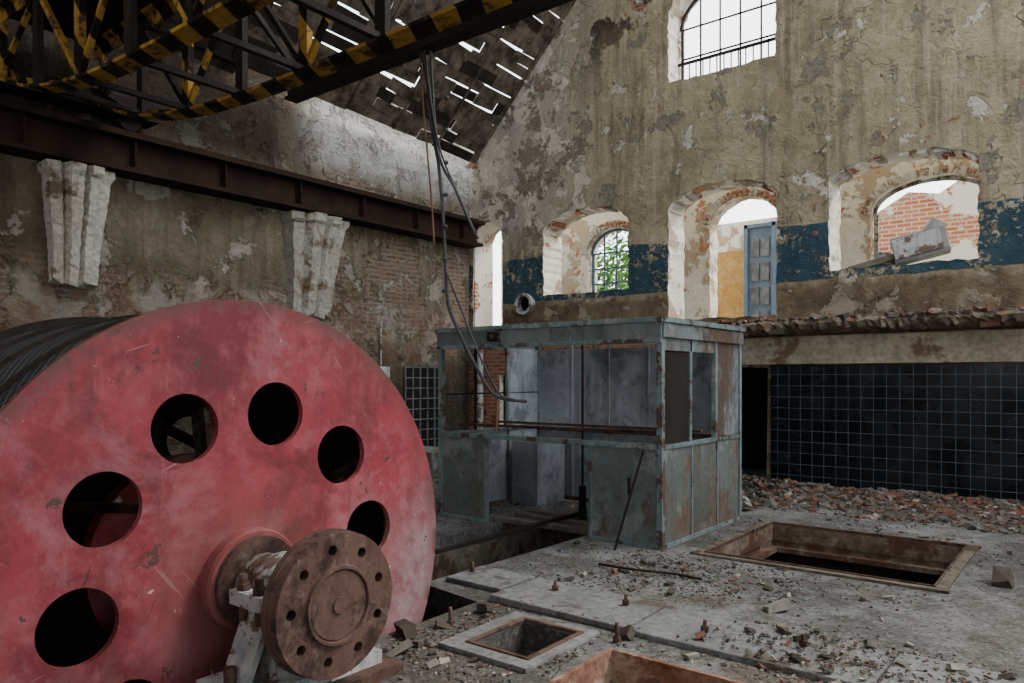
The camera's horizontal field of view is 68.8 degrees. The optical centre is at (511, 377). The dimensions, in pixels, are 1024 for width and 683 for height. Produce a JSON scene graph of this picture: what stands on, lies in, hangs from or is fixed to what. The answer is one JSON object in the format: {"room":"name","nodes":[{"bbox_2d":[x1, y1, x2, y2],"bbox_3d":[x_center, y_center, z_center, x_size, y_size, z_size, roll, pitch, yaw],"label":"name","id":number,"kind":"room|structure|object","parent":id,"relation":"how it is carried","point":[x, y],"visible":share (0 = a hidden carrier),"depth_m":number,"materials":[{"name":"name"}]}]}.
{"room":"abandoned factory hall","nodes":[
{"label":"abandoned factory hall","id":0,"kind":"room"},
{"bbox_2d":[147,28,234,73],"bbox_3d":[-0.962,-9.105,2.093,16.300,9.707,10.100,0,0,38],"label":"roof boarding","id":1,"kind":"structure","parent":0,"point":[217,61],"depth_m":10.65,"materials":[{"name":"wood"}]},
{"bbox_2d":[0,19,473,454],"bbox_3d":[-5.744,-1.799,9.356,0.600,6.798,16.200,0,0,38],"label":"wall","id":2,"kind":"structure","parent":0,"point":[161,247],"depth_m":11.13,"materials":[{"name":"brick"}]},
{"bbox_2d":[37,158,114,289],"bbox_3d":[-5.262,-1.840,9.118,0.446,1.480,0.794,0,0,38],"label":"corbel","id":3,"kind":"object","parent":2,"relation":"attached to","point":[75,195],"visible":1,"depth_m":9.01,"materials":[{"name":"paint"}]},
{"bbox_2d":[0,98,484,248],"bbox_3d":[-5.431,-2.880,8.905,0.450,0.560,15.280,0,0,38],"label":"beam","id":4,"kind":"structure","parent":2,"relation":"attached to","point":[26,131],"depth_m":10.32,"materials":[{"name":"brown metal"}]},
{"bbox_2d":[0,0,573,131],"bbox_3d":[0.199,-3.377,4.513,14.631,1.465,2.740,0,0,38],"label":"crane","id":5,"kind":"object","parent":4,"relation":"on","point":[100,26],"visible":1,"depth_m":6.97,"materials":[{"name":"paint"}]},
{"bbox_2d":[420,50,526,431],"bbox_3d":[-0.361,-1.268,6.999,1.006,3.539,0.100,0,0,-3],"label":"hanging cables","id":6,"kind":"object","parent":5,"relation":"hanging from","point":[431,112],"visible":1,"depth_m":6.99,"materials":[{"name":"rubber"}]},
{"bbox_2d":[281,210,349,319],"bbox_3d":[-3.059,-1.762,11.912,0.453,1.640,1.119,0,0,38],"label":"corbel","id":7,"kind":"object","parent":2,"relation":"attached to","point":[313,240],"visible":0.99,"depth_m":11.71,"materials":[{"name":"paint"}]},
{"bbox_2d":[380,321,389,378],"bbox_3d":[-2.291,0.090,13.128,0.158,2.180,0.300,0,0,38],"label":"box","id":8,"kind":"object","parent":2,"relation":"attached to","point":[386,370],"visible":0.36,"depth_m":13.12,"materials":[{"name":"beige paint"}]},
{"bbox_2d":[403,367,437,446],"bbox_3d":[-1.662,0.697,14.001,0.068,1.806,0.968,0,0,38],"label":"tile panel","id":9,"kind":"object","parent":2,"relation":"attached to","point":[420,384],"visible":0.44,"depth_m":14.00,"materials":[{"name":"black tile"}]},
{"bbox_2d":[160,0,573,158],"bbox_3d":[0.823,-9.065,3.984,15.895,9.447,15.286,0,0,38],"label":"rafters","id":10,"kind":"structure","parent":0,"point":[400,5],"depth_m":13.44,"materials":[{"name":"brown wood"}]},
{"bbox_2d":[151,0,575,163],"bbox_3d":[-2.022,-9.252,6.236,8.813,9.946,15.300,0,0,38],"label":"roof lath","id":11,"kind":"structure","parent":10,"relation":"attached to","point":[472,125],"depth_m":12.98,"materials":[{"name":"brown wood"}]},
{"bbox_2d":[473,242,502,326],"bbox_3d":[-0.292,-1.835,14.991,0.800,1.630,0.560,0,0,38],"label":"wall","id":12,"kind":"structure","parent":0,"point":[483,257],"depth_m":15.17,"materials":[{"name":"white paint"}]},
{"bbox_2d":[374,468,1023,682],"bbox_3d":[1.124,1.680,4.905,16.900,0.160,17.700,0,0,38],"label":"floor","id":13,"kind":"structure","parent":0,"point":[980,622],"depth_m":5.38,"materials":[{"name":"concrete"}]},
{"bbox_2d":[0,300,435,682],"bbox_3d":[-2.070,1.055,4.594,3.165,2.960,2.960,0,0,38],"label":"drum","id":14,"kind":"object","parent":13,"relation":"on","point":[299,526],"visible":0.99,"depth_m":3.84,"materials":[{"name":"red paint"}]},
{"bbox_2d":[58,605,445,666],"bbox_3d":[-2.193,2.507,4.652,2.460,1.485,3.860,0,0,38],"label":"pit","id":15,"kind":"object","parent":13,"relation":"in","point":[77,656],"visible":0.02,"depth_m":5.38,"materials":[{"name":"concrete"}]},
{"bbox_2d":[424,427,494,477],"bbox_3d":[-1.152,1.254,13.252,1.624,0.727,2.424,0,0,38],"label":"concrete block base","id":16,"kind":"object","parent":13,"relation":"on","point":[431,452],"visible":0.16,"depth_m":11.87,"materials":[{"name":"grey concrete"}]},
{"bbox_2d":[477,349,482,428],"bbox_3d":[-0.641,0.450,14.629,0.300,2.300,0.200,0,0,38],"label":"steel post","id":17,"kind":"object","parent":13,"relation":"on","point":[479,363],"visible":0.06,"depth_m":14.59,"materials":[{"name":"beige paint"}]},
{"bbox_2d":[431,528,585,580],"bbox_3d":[-0.099,2.458,7.426,1.220,1.385,3.010,0,0,38],"label":"pit","id":18,"kind":"object","parent":13,"relation":"in","point":[459,560],"visible":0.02,"depth_m":8.19,"materials":[{"name":"concrete"}]},
{"bbox_2d":[435,485,587,554],"bbox_3d":[0.069,1.390,7.648,1.353,0.420,2.309,0,0,38],"label":"metal frame","id":19,"kind":"object","parent":13,"relation":"on","point":[576,522],"visible":0.67,"depth_m":8.08,"materials":[{"name":"metal"}]},
{"bbox_2d":[438,611,598,673],"bbox_3d":[0.049,1.580,4.542,0.660,0.040,0.760,0,0,38],"label":"frame","id":20,"kind":"object","parent":13,"relation":"on","point":[467,642],"visible":1,"depth_m":4.44,"materials":[{"name":"concrete"}]},
{"bbox_2d":[515,648,535,655],"bbox_3d":[0.083,1.982,4.528,0.550,0.435,0.660,0,0,38],"label":"pit","id":21,"kind":"object","parent":13,"relation":"in","point":[526,652],"visible":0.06,"depth_m":4.85,"materials":[{"name":"concrete"}]},
{"bbox_2d":[435,316,745,550],"bbox_3d":[0.804,0.516,8.476,2.920,2.172,2.243,0,0,38],"label":"booth","id":22,"kind":"object","parent":13,"relation":"on","point":[645,430],"visible":0.98,"depth_m":8.29,"materials":[{"name":"teal paint"}]},
{"bbox_2d":[447,561,807,647],"bbox_3d":[0.859,1.540,4.471,3.822,0.120,1.038,0,0,38],"label":"bolts","id":23,"kind":"object","parent":13,"relation":"on","point":[803,642],"visible":0.97,"depth_m":4.56,"materials":[{"name":"metal"}]},
{"bbox_2d":[547,647,746,682],"bbox_3d":[0.671,1.972,3.505,1.400,0.755,1.460,0,0,38],"label":"trench","id":24,"kind":"object","parent":13,"relation":"in","point":[612,665],"visible":1,"depth_m":4.22,"materials":[{"name":"brown metal"}]},
{"bbox_2d":[598,563,701,579],"bbox_3d":[1.103,1.570,6.089,0.904,0.040,0.122,0,0,29],"label":"rod","id":25,"kind":"object","parent":13,"relation":"on","point":[601,564],"visible":1,"depth_m":6.06,"materials":[{"name":"metal"}]},
{"bbox_2d":[376,481,1023,682],"bbox_3d":[1.390,1.568,7.424,12.025,0.185,8.642,0,0,38],"label":"debris","id":26,"kind":"object","parent":13,"relation":"on","point":[1002,577],"visible":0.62,"depth_m":4.64,"materials":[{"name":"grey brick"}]},
{"bbox_2d":[446,566,1023,682],"bbox_3d":[2.558,1.577,3.618,7.645,0.057,0.649,0,0,38],"label":"concrete slab","id":27,"kind":"object","parent":13,"relation":"on","point":[658,622],"visible":0.83,"depth_m":4.67,"materials":[{"name":"concrete"}]},
{"bbox_2d":[690,520,981,593],"bbox_3d":[3.023,2.810,6.923,2.056,2.480,1.980,0,0,38],"label":"pit","id":28,"kind":"object","parent":13,"relation":"in","point":[930,565],"visible":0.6,"depth_m":7.47,"materials":[{"name":"brown concrete"}]},
{"bbox_2d":[742,473,1023,534],"bbox_3d":[5.433,1.504,8.426,7.382,0.335,2.517,0,0,38],"label":"rubble","id":29,"kind":"object","parent":13,"relation":"on","point":[1009,507],"visible":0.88,"depth_m":9.42,"materials":[{"name":"brick"}]},
{"bbox_2d":[501,158,978,324],"bbox_3d":[6.386,-2.250,11.835,16.600,2.900,0.350,0,0,38],"label":"window surround","id":30,"kind":"structure","parent":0,"point":[856,231],"depth_m":13.84,"materials":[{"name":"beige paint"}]},
{"bbox_2d":[591,228,627,291],"bbox_3d":[2.126,-2.322,15.153,1.210,1.405,0.055,0,0,38],"label":"window","id":31,"kind":"structure","parent":30,"relation":"in","point":[616,230],"depth_m":15.32,"materials":[{"name":"blue paint"}]},
{"bbox_2d":[873,175,978,258],"bbox_3d":[6.558,-2.377,11.665,1.748,1.515,0.055,0,0,38],"label":"window","id":32,"kind":"structure","parent":30,"relation":"in","point":[954,177],"depth_m":11.95,"materials":[{"name":"beige paint"}]},
{"bbox_2d":[469,0,1023,481],"bbox_3d":[5.602,-5.623,10.352,16.001,14.445,0.600,0,0,38],"label":"wall","id":33,"kind":"structure","parent":0,"point":[606,115],"depth_m":11.31,"materials":[{"name":"paint"}]},
{"bbox_2d":[504,375,504,424],"bbox_3d":[0.024,0.515,14.519,0.440,1.129,0.050,0,0,38],"label":"window","id":34,"kind":"structure","parent":33,"relation":"in","point":[504,375],"depth_m":14.62,"materials":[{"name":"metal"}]},
{"bbox_2d":[514,293,534,314],"bbox_3d":[0.253,-1.390,14.066,0.400,0.400,0.180,0,0,38],"label":"vent pipe","id":35,"kind":"object","parent":33,"relation":"attached to","point":[524,303],"visible":1,"depth_m":14.08,"materials":[{"name":"grey metal"}]},
{"bbox_2d":[678,0,775,78],"bbox_3d":[3.506,-5.699,12.104,1.735,1.637,0.180,0,0,38],"label":"window","id":36,"kind":"structure","parent":33,"relation":"in","point":[701,59],"depth_m":12.23,"materials":[{"name":"metal"}]},
{"bbox_2d":[544,147,978,236],"bbox_3d":[3.474,-2.902,12.009,6.972,0.444,0.535,0,0,38],"label":"trim","id":37,"kind":"structure","parent":33,"relation":"attached to","point":[554,228],"depth_m":11.54,"materials":[{"name":"brick"}]},
{"bbox_2d":[666,305,1023,338],"bbox_3d":[6.598,-0.777,8.869,10.600,0.305,0.524,0,0,38],"label":"ledge","id":38,"kind":"object","parent":33,"relation":"attached to","point":[978,317],"visible":0.85,"depth_m":10.00,"materials":[{"name":"red brick"}]},
{"bbox_2d":[709,329,1023,364],"bbox_3d":[6.976,-0.405,8.825,9.950,0.410,0.098,0,0,38],"label":"lintel beam","id":39,"kind":"structure","parent":33,"relation":"attached to","point":[1005,345],"depth_m":10.20,"materials":[{"name":"beige concrete"}]},
{"bbox_2d":[771,363,1023,500],"bbox_3d":[7.404,0.705,8.520,8.900,1.790,0.048,0,0,38],"label":"tile panel","id":40,"kind":"object","parent":33,"relation":"attached to","point":[951,428],"visible":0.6,"depth_m":10.14,"materials":[{"name":"tile"}]},
{"bbox_2d":[848,218,950,267],"bbox_3d":[5.423,-1.839,10.465,1.281,0.662,0.508,0,0,38],"label":"concrete slab","id":41,"kind":"object","parent":33,"relation":"attached to","point":[932,241],"visible":0.91,"depth_m":10.18,"materials":[{"name":"grey paint"}]},
{"bbox_2d":[742,367,767,469],"bbox_3d":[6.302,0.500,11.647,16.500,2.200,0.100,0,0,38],"label":"doorway","id":42,"kind":"structure","parent":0,"point":[754,380],"depth_m":13.18,"materials":[{"name":"black"}]},
{"bbox_3d":[10.598,-0.750,18.319,22.000,0.200,18.100,0,0,38],"label":"floor","id":43,"kind":"structure","parent":0,"visible":0},
{"bbox_2d":[596,231,628,291],"bbox_3d":[2.847,-2.498,19.134,3.926,3.431,1.742,0,0,38],"label":"bush","id":44,"kind":"object","parent":43,"relation":"on","point":[609,272],"visible":0.08,"depth_m":18.91,"materials":[{"name":"green plant"}]},
{"bbox_2d":[717,217,776,317],"bbox_3d":[5.373,-2.125,15.559,3.600,2.550,0.300,0,0,38],"label":"building","id":45,"kind":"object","parent":43,"relation":"on","point":[730,236],"visible":0.17,"depth_m":15.92,"materials":[{"name":"paint"}]},
{"bbox_2d":[744,221,777,316],"bbox_3d":[5.138,-2.020,15.439,0.660,2.320,0.180,0,0,38],"label":"door","id":46,"kind":"structure","parent":45,"relation":"attached to","point":[760,258],"depth_m":15.41,"materials":[{"name":"blue paint"}]},
{"bbox_2d":[877,181,979,264],"bbox_3d":[8.901,-2.475,12.847,4.900,3.250,0.300,0,0,38],"label":"brick wall","id":47,"kind":"structure","parent":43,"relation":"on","point":[956,205],"depth_m":13.52,"materials":[{"name":"orange brick"}]}
]}

